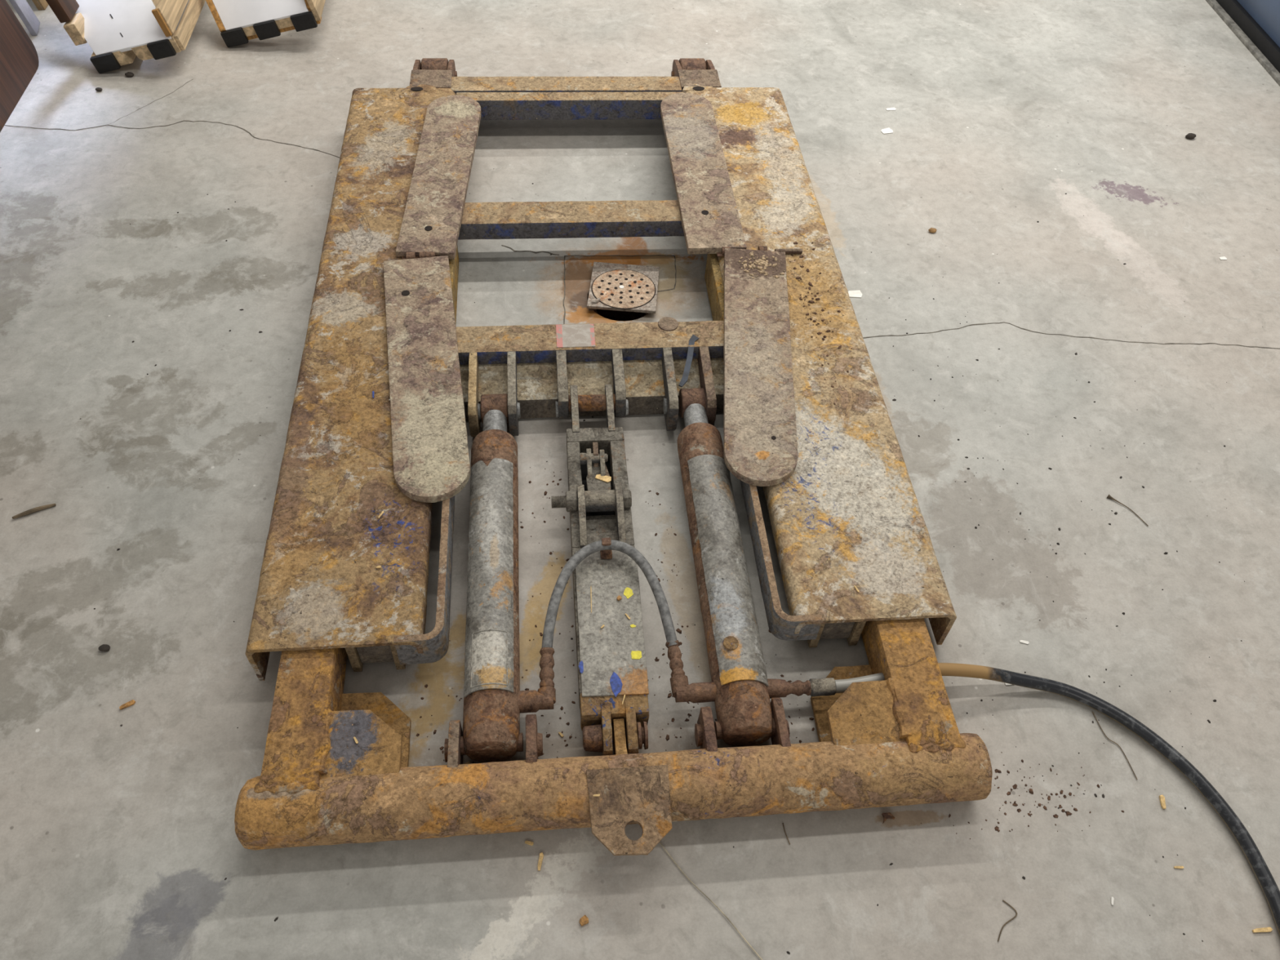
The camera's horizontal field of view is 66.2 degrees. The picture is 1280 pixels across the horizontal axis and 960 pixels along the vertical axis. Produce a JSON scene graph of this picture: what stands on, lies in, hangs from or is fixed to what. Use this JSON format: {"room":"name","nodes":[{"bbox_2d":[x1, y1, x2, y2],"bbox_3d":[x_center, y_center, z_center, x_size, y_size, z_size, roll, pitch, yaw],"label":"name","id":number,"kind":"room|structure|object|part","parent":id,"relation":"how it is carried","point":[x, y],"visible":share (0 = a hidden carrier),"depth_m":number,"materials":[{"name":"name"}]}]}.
{"room":"workshop","nodes":[
{"label":"workshop","id":0,"kind":"room"},
{"bbox_2d":[0,0,1279,959],"bbox_3d":[-0.137,-0.407,2.354,8.400,0.161,8.400,-2,51,-5],"label":"floor","id":1,"kind":"structure","parent":0,"point":[117,842],"depth_m":1.94,"materials":[{"name":"concrete"}]},
{"bbox_2d":[0,0,39,132],"bbox_3d":[-1.711,-0.861,1.962,0.179,0.890,1.605,-2,51,-5],"label":"tabletop","id":2,"kind":"object","parent":1,"relation":"on","point":[19,58],"visible":1,"depth_m":2.67,"materials":[{"name":"brown wood"}]},
{"bbox_2d":[8,0,39,35],"bbox_3d":[-1.839,-1.547,2.645,0.149,0.690,0.055,-2,51,-5],"label":"strip","id":3,"kind":"object","parent":1,"relation":"on","point":[22,7],"visible":1,"depth_m":2.87,"materials":[{"name":"white"}]},
{"bbox_2d":[12,503,56,519],"bbox_3d":[-1.116,0.056,1.808,0.073,0.008,0.009,-22,55,-20],"label":"twig","id":4,"kind":"object","parent":1,"relation":"on","point":[43,507],"visible":1,"depth_m":1.81,"materials":[{"name":"brown wood"}]},
{"bbox_2d":[31,0,48,10],"bbox_3d":[-1.880,-1.687,2.758,0.153,0.690,0.140,-2,51,-5],"label":"cardboard sheet","id":5,"kind":"object","parent":1,"relation":"on","point":[43,3],"visible":0.9,"depth_m":2.99,"materials":[{"name":"brown cardboard"}]},
{"bbox_2d":[95,87,102,91],"bbox_3d":[-1.499,-1.082,2.722,0.018,0.009,0.013,-2,51,-5],"label":"pebble","id":6,"kind":"object","parent":1,"relation":"on","point":[98,89],"visible":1,"depth_m":2.72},
{"bbox_2d":[98,644,110,651],"bbox_3d":[-0.893,0.280,1.637,0.018,0.009,0.013,-2,51,-5],"label":"pebble","id":7,"kind":"object","parent":1,"relation":"on","point":[104,647],"visible":1,"depth_m":1.63,"materials":[{"name":"black stone"}]},
{"bbox_2d":[45,0,205,73],"bbox_3d":[-1.523,-1.410,2.840,0.458,0.237,0.486,-2,51,-5],"label":"pallet","id":8,"kind":"object","parent":1,"relation":"on","point":[117,32],"visible":1,"depth_m":2.76,"materials":[{"name":"white wood"}]},
{"bbox_3d":[-1.502,-1.333,2.886,0.099,0.043,0.394,-10,51,5],"label":"rail","id":9,"kind":"part","parent":8,"relation":"part of","materials":[{"name":"white wood"}]},
{"bbox_3d":[-1.357,-1.221,2.764,0.127,0.043,0.044,-10,51,5],"label":"rail","id":10,"kind":"part","parent":8,"relation":"part of","materials":[{"name":"brown wood"}]},
{"bbox_2d":[119,699,135,709],"bbox_3d":[-0.823,0.361,1.577,0.024,0.004,0.007,-25,56,-22],"label":"wood splinter","id":11,"kind":"object","parent":1,"relation":"on","point":[132,702],"visible":1,"depth_m":1.58,"materials":[{"name":"orange wood"}]},
{"bbox_2d":[124,71,133,76],"bbox_3d":[-1.443,-1.146,2.776,0.024,0.012,0.016,-2,51,-5],"label":"pebble","id":12,"kind":"object","parent":1,"relation":"on","point":[128,73],"visible":1,"depth_m":2.77,"materials":[{"name":"stone"}]},
{"bbox_2d":[205,0,325,47],"bbox_3d":[-1.142,-1.498,2.955,0.389,0.203,0.406,-2,51,-5],"label":"pallet","id":13,"kind":"object","parent":1,"relation":"on","point":[238,22],"visible":1,"depth_m":2.86,"materials":[{"name":"white wood"}]},
{"bbox_3d":[-1.084,-1.343,2.886,0.285,0.030,0.042,-10,51,5],"label":"rail","id":14,"kind":"part","parent":13,"relation":"part of","materials":[{"name":"brown wood"}]},
{"bbox_3d":[-1.080,-1.332,2.903,0.285,0.012,0.038,-10,51,5],"label":"rail","id":15,"kind":"part","parent":13,"relation":"part of","materials":[{"name":"brown wood"}]},
{"bbox_2d":[524,840,533,845],"bbox_3d":[-0.165,0.542,1.467,0.013,0.002,0.005,13,51,8],"label":"wood splinter","id":16,"kind":"object","parent":1,"relation":"on","point":[528,842],"visible":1,"depth_m":1.47,"materials":[{"name":"brown wood"}]},
{"bbox_2d":[537,852,543,871],"bbox_3d":[-0.147,0.563,1.450,0.006,0.003,0.026,7,51,2],"label":"wood splinter","id":17,"kind":"object","parent":1,"relation":"on","point":[541,855],"visible":1,"depth_m":1.45,"materials":[{"name":"beige wood"}]},
{"bbox_2d":[579,915,588,926],"bbox_3d":[-0.080,0.628,1.399,0.013,0.006,0.011,-27,57,-23],"label":"wood splinter","id":18,"kind":"object","parent":1,"relation":"on","point":[584,920],"visible":1,"depth_m":1.40,"materials":[{"name":"brown wood"}]},
{"bbox_2d":[234,57,992,855],"bbox_3d":[-0.112,-0.330,2.104,1.152,0.133,2.246,-2,51,-5],"label":"lift","id":19,"kind":"object","parent":1,"relation":"on","point":[844,510],"visible":1,"depth_m":1.75,"materials":[{"name":"orange metal"}]},
{"bbox_3d":[-0.568,-0.101,1.904,0.087,0.092,1.468,-2,51,-5],"label":"lifting arm","id":20,"kind":"part","parent":19,"relation":"part of","materials":[{"name":"orange metal"}]},
{"bbox_3d":[-0.554,-0.356,2.104,0.274,0.103,1.677,-2,51,-5],"label":"deck rail","id":21,"kind":"part","parent":19,"relation":"part of","materials":[{"name":"brown metal"}]},
{"bbox_3d":[-0.415,0.401,1.461,0.121,0.013,0.126,-2,51,-5],"label":"gusset plate","id":22,"kind":"part","parent":19,"relation":"part of","materials":[{"name":"metal"}]},
{"bbox_3d":[-0.421,0.420,1.537,0.120,0.013,0.192,-2,51,-5],"label":"gusset plate","id":23,"kind":"part","parent":19,"relation":"part of","materials":[{"name":"brown metal"}]},
{"bbox_3d":[-0.283,-0.096,1.914,0.047,0.047,0.070,-2,51,-5],"label":"piston rod","id":24,"kind":"part","parent":19,"relation":"part of","materials":[{"name":"metal"}]},
{"bbox_3d":[-0.129,-0.136,1.938,0.015,0.048,0.116,-2,51,-5],"label":"link arm","id":25,"kind":"part","parent":19,"relation":"part of"},
{"bbox_2d":[590,586,591,613],"bbox_3d":[-0.082,0.201,1.658,0.001,0.001,0.055,-1,51,-4],"label":"straw","id":26,"kind":"object","parent":19,"relation":"on","point":[590,587],"visible":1,"depth_m":1.66,"materials":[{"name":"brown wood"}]},
{"bbox_2d":[459,358,724,420],"bbox_3d":[-0.100,-0.191,2.021,0.607,0.074,0.097,-2,51,-5],"label":"crossbar","id":27,"kind":"object","parent":19,"relation":"attached to","point":[536,379],"depth_m":2.00,"materials":[{"name":"brown metal"}]},
{"bbox_2d":[595,474,611,482],"bbox_3d":[-0.068,-0.003,1.826,0.030,0.002,0.014,15,51,9],"label":"wood splinter","id":28,"kind":"object","parent":19,"relation":"on","point":[605,478],"visible":1,"depth_m":1.82,"materials":[{"name":"beige wood"}]},
{"bbox_3d":[-0.059,-0.138,1.944,0.015,0.048,0.116,-2,51,-5],"label":"link arm","id":29,"kind":"part","parent":19,"relation":"part of"},
{"bbox_3d":[-0.050,0.232,1.639,0.108,0.006,0.282,-2,51,-5],"label":"plate","id":30,"kind":"part","parent":19,"relation":"part of","materials":[{"name":"grey metal"}]},
{"bbox_3d":[-0.015,0.479,1.423,0.120,0.048,0.122,-2,51,-5],"label":"hitch plate","id":31,"kind":"part","parent":19,"relation":"part of","materials":[{"name":"brown metal"}]},
{"bbox_3d":[0.113,-0.110,1.949,0.047,0.047,0.070,-2,51,-5],"label":"piston rod","id":32,"kind":"part","parent":19,"relation":"part of","materials":[{"name":"metal"}]},
{"bbox_2d":[737,251,785,278],"bbox_3d":[0.267,-0.474,2.156,0.099,0.004,0.092,-2,51,-5],"label":"flakes","id":33,"kind":"object","parent":19,"relation":"on","point":[760,262],"visible":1,"depth_m":2.16,"materials":[{"name":"beige"}]},
{"bbox_2d":[786,241,852,404],"bbox_3d":[0.391,-0.347,2.084,0.085,0.003,0.513,-2,51,-5],"label":"crumbs","id":34,"kind":"object","parent":19,"relation":"on","point":[795,242],"visible":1,"depth_m":2.11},
{"bbox_3d":[0.320,-0.388,2.181,0.274,0.103,1.677,-2,51,-5],"label":"deck rail","id":35,"kind":"part","parent":19,"relation":"part of","materials":[{"name":"brown metal"}]},
{"bbox_3d":[0.345,0.392,1.604,0.121,0.013,0.191,-2,51,-5],"label":"gusset plate","id":36,"kind":"part","parent":19,"relation":"part of","materials":[{"name":"brown metal"}]},
{"bbox_3d":[0.351,0.372,1.529,0.120,0.013,0.126,-2,51,-5],"label":"gusset plate","id":37,"kind":"part","parent":19,"relation":"part of","materials":[{"name":"brown metal"}]},
{"bbox_3d":[0.387,-0.136,1.988,0.087,0.092,1.468,-2,51,-5],"label":"lifting arm","id":38,"kind":"part","parent":19,"relation":"part of","materials":[{"name":"orange metal"}]},
{"bbox_2d":[586,262,659,313],"bbox_3d":[-0.037,-0.447,2.269,0.156,0.021,0.171,4,51,0],"label":"floor drain","id":39,"kind":"object","parent":1,"relation":"on","point":[613,286],"visible":1,"depth_m":2.26,"materials":[{"name":"grey metal"}]},
{"bbox_2d":[80,182,1244,954],"bbox_3d":[0.158,-0.072,1.991,2.689,0.002,1.971,-2,51,-5],"label":"floor grit","id":40,"kind":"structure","parent":1,"relation":"on","point":[1076,353],"depth_m":1.87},
{"bbox_2d":[659,841,762,959],"bbox_3d":[0.106,0.614,1.422,0.006,0.003,0.260,-33,60,-27],"label":"crack","id":41,"kind":"object","parent":1,"relation":"on","point":[702,892],"visible":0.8,"depth_m":1.42,"materials":[{"name":"grey concrete"}]},
{"bbox_2d":[416,466,1124,839],"bbox_3d":[0.234,0.345,1.653,1.126,0.002,0.673,14,51,8],"label":"crumbs","id":42,"kind":"object","parent":1,"relation":"on","point":[1015,786],"visible":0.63,"depth_m":1.58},
{"bbox_2d":[782,822,790,844],"bbox_3d":[0.222,0.537,1.493,0.003,0.001,0.034,-9,52,-10],"label":"fibre","id":43,"kind":"object","parent":1,"relation":"on","point":[782,823],"visible":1,"depth_m":1.49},
{"bbox_2d":[848,289,862,297],"bbox_3d":[0.505,-0.438,2.312,0.036,0.001,0.026,-3,51,-5],"label":"flake","id":44,"kind":"object","parent":1,"relation":"on","point":[851,293],"visible":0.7,"depth_m":2.31,"materials":[{"name":"white paint"}]},
{"bbox_2d":[880,127,893,133],"bbox_3d":[0.697,-0.985,2.773,0.034,0.001,0.026,-17,53,-16],"label":"flake","id":45,"kind":"object","parent":1,"relation":"on","point":[886,131],"visible":1,"depth_m":2.77,"materials":[{"name":"white paint"}]},
{"bbox_2d":[885,107,896,110],"bbox_3d":[0.728,-1.075,2.849,0.030,0.001,0.014,-8,52,-10],"label":"flake","id":46,"kind":"object","parent":1,"relation":"on","point":[887,108],"visible":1,"depth_m":2.85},
{"bbox_2d":[928,227,936,232],"bbox_3d":[0.738,-0.630,2.479,0.021,0.011,0.014,-2,51,-5],"label":"pebble","id":47,"kind":"object","parent":1,"relation":"on","point":[931,229],"visible":1,"depth_m":2.48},
{"bbox_2d":[997,899,1017,941],"bbox_3d":[0.534,0.643,1.425,0.023,0.002,0.061,17,52,11],"label":"fibre","id":48,"kind":"object","parent":1,"relation":"on","point":[1012,918],"visible":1,"depth_m":1.43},
{"bbox_2d":[766,662,1279,935],"bbox_3d":[0.669,0.482,1.517,0.944,0.075,0.406,35,57,23],"label":"hose","id":49,"kind":"object","parent":1,"relation":"on","point":[777,688],"visible":0.84,"depth_m":1.58,"materials":[{"name":"black rubber"}]},
{"bbox_2d":[1019,640,1029,644],"bbox_3d":[0.676,0.285,1.728,0.016,0.001,0.006,12,51,6],"label":"flake","id":50,"kind":"object","parent":1,"relation":"on","point":[1020,641],"visible":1,"depth_m":1.73,"materials":[{"name":"white paint"}]},
{"bbox_2d":[1111,897,1114,905],"bbox_3d":[0.698,0.622,1.452,0.004,0.002,0.012,16,52,10],"label":"wood splinter","id":51,"kind":"object","parent":1,"relation":"on","point":[1112,898],"visible":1,"depth_m":1.45,"materials":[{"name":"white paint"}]},
{"bbox_2d":[1092,711,1137,779],"bbox_3d":[0.779,0.434,1.611,0.011,0.001,0.123,-15,53,-15],"label":"fibre","id":52,"kind":"object","parent":1,"relation":"on","point":[1092,712],"visible":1,"depth_m":1.61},
{"bbox_2d":[1106,493,1148,526],"bbox_3d":[0.959,0.059,1.928,0.012,0.008,0.093,-33,60,-27],"label":"twig","id":53,"kind":"object","parent":1,"relation":"on","point":[1108,496],"visible":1,"depth_m":1.94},
{"bbox_2d":[1159,795,1165,808],"bbox_3d":[0.826,0.508,1.552,0.007,0.004,0.022,9,51,4],"label":"wood splinter","id":54,"kind":"object","parent":1,"relation":"on","point":[1162,797],"visible":1,"depth_m":1.55,"materials":[{"name":"beige wood"}]},
{"bbox_2d":[1173,866,1183,868],"bbox_3d":[0.816,0.587,1.488,0.015,0.002,0.004,2,51,-2],"label":"wood splinter","id":55,"kind":"object","parent":1,"relation":"on","point":[1175,867],"visible":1,"depth_m":1.49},
{"bbox_2d":[1185,133,1195,138],"bbox_3d":[1.580,-0.987,2.818,0.029,0.015,0.020,-2,51,-5],"label":"pebble","id":56,"kind":"object","parent":1,"relation":"on","point":[1190,135],"visible":1,"depth_m":2.81,"materials":[{"name":"stone"}]},
{"bbox_2d":[1205,0,1279,85],"bbox_3d":[2.287,-1.770,2.929,0.602,0.900,1.750,0,51,-3],"label":"wall","id":57,"kind":"structure","parent":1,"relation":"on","point":[1255,24],"depth_m":3.17,"materials":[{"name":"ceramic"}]},
{"bbox_2d":[1252,927,1272,933],"bbox_3d":[0.909,0.657,1.434,0.030,0.003,0.006,-2,51,-5],"label":"wood splinter","id":58,"kind":"object","parent":1,"relation":"on","point":[1264,929],"visible":1,"depth_m":1.43,"materials":[{"name":"beige wood"}]}
]}

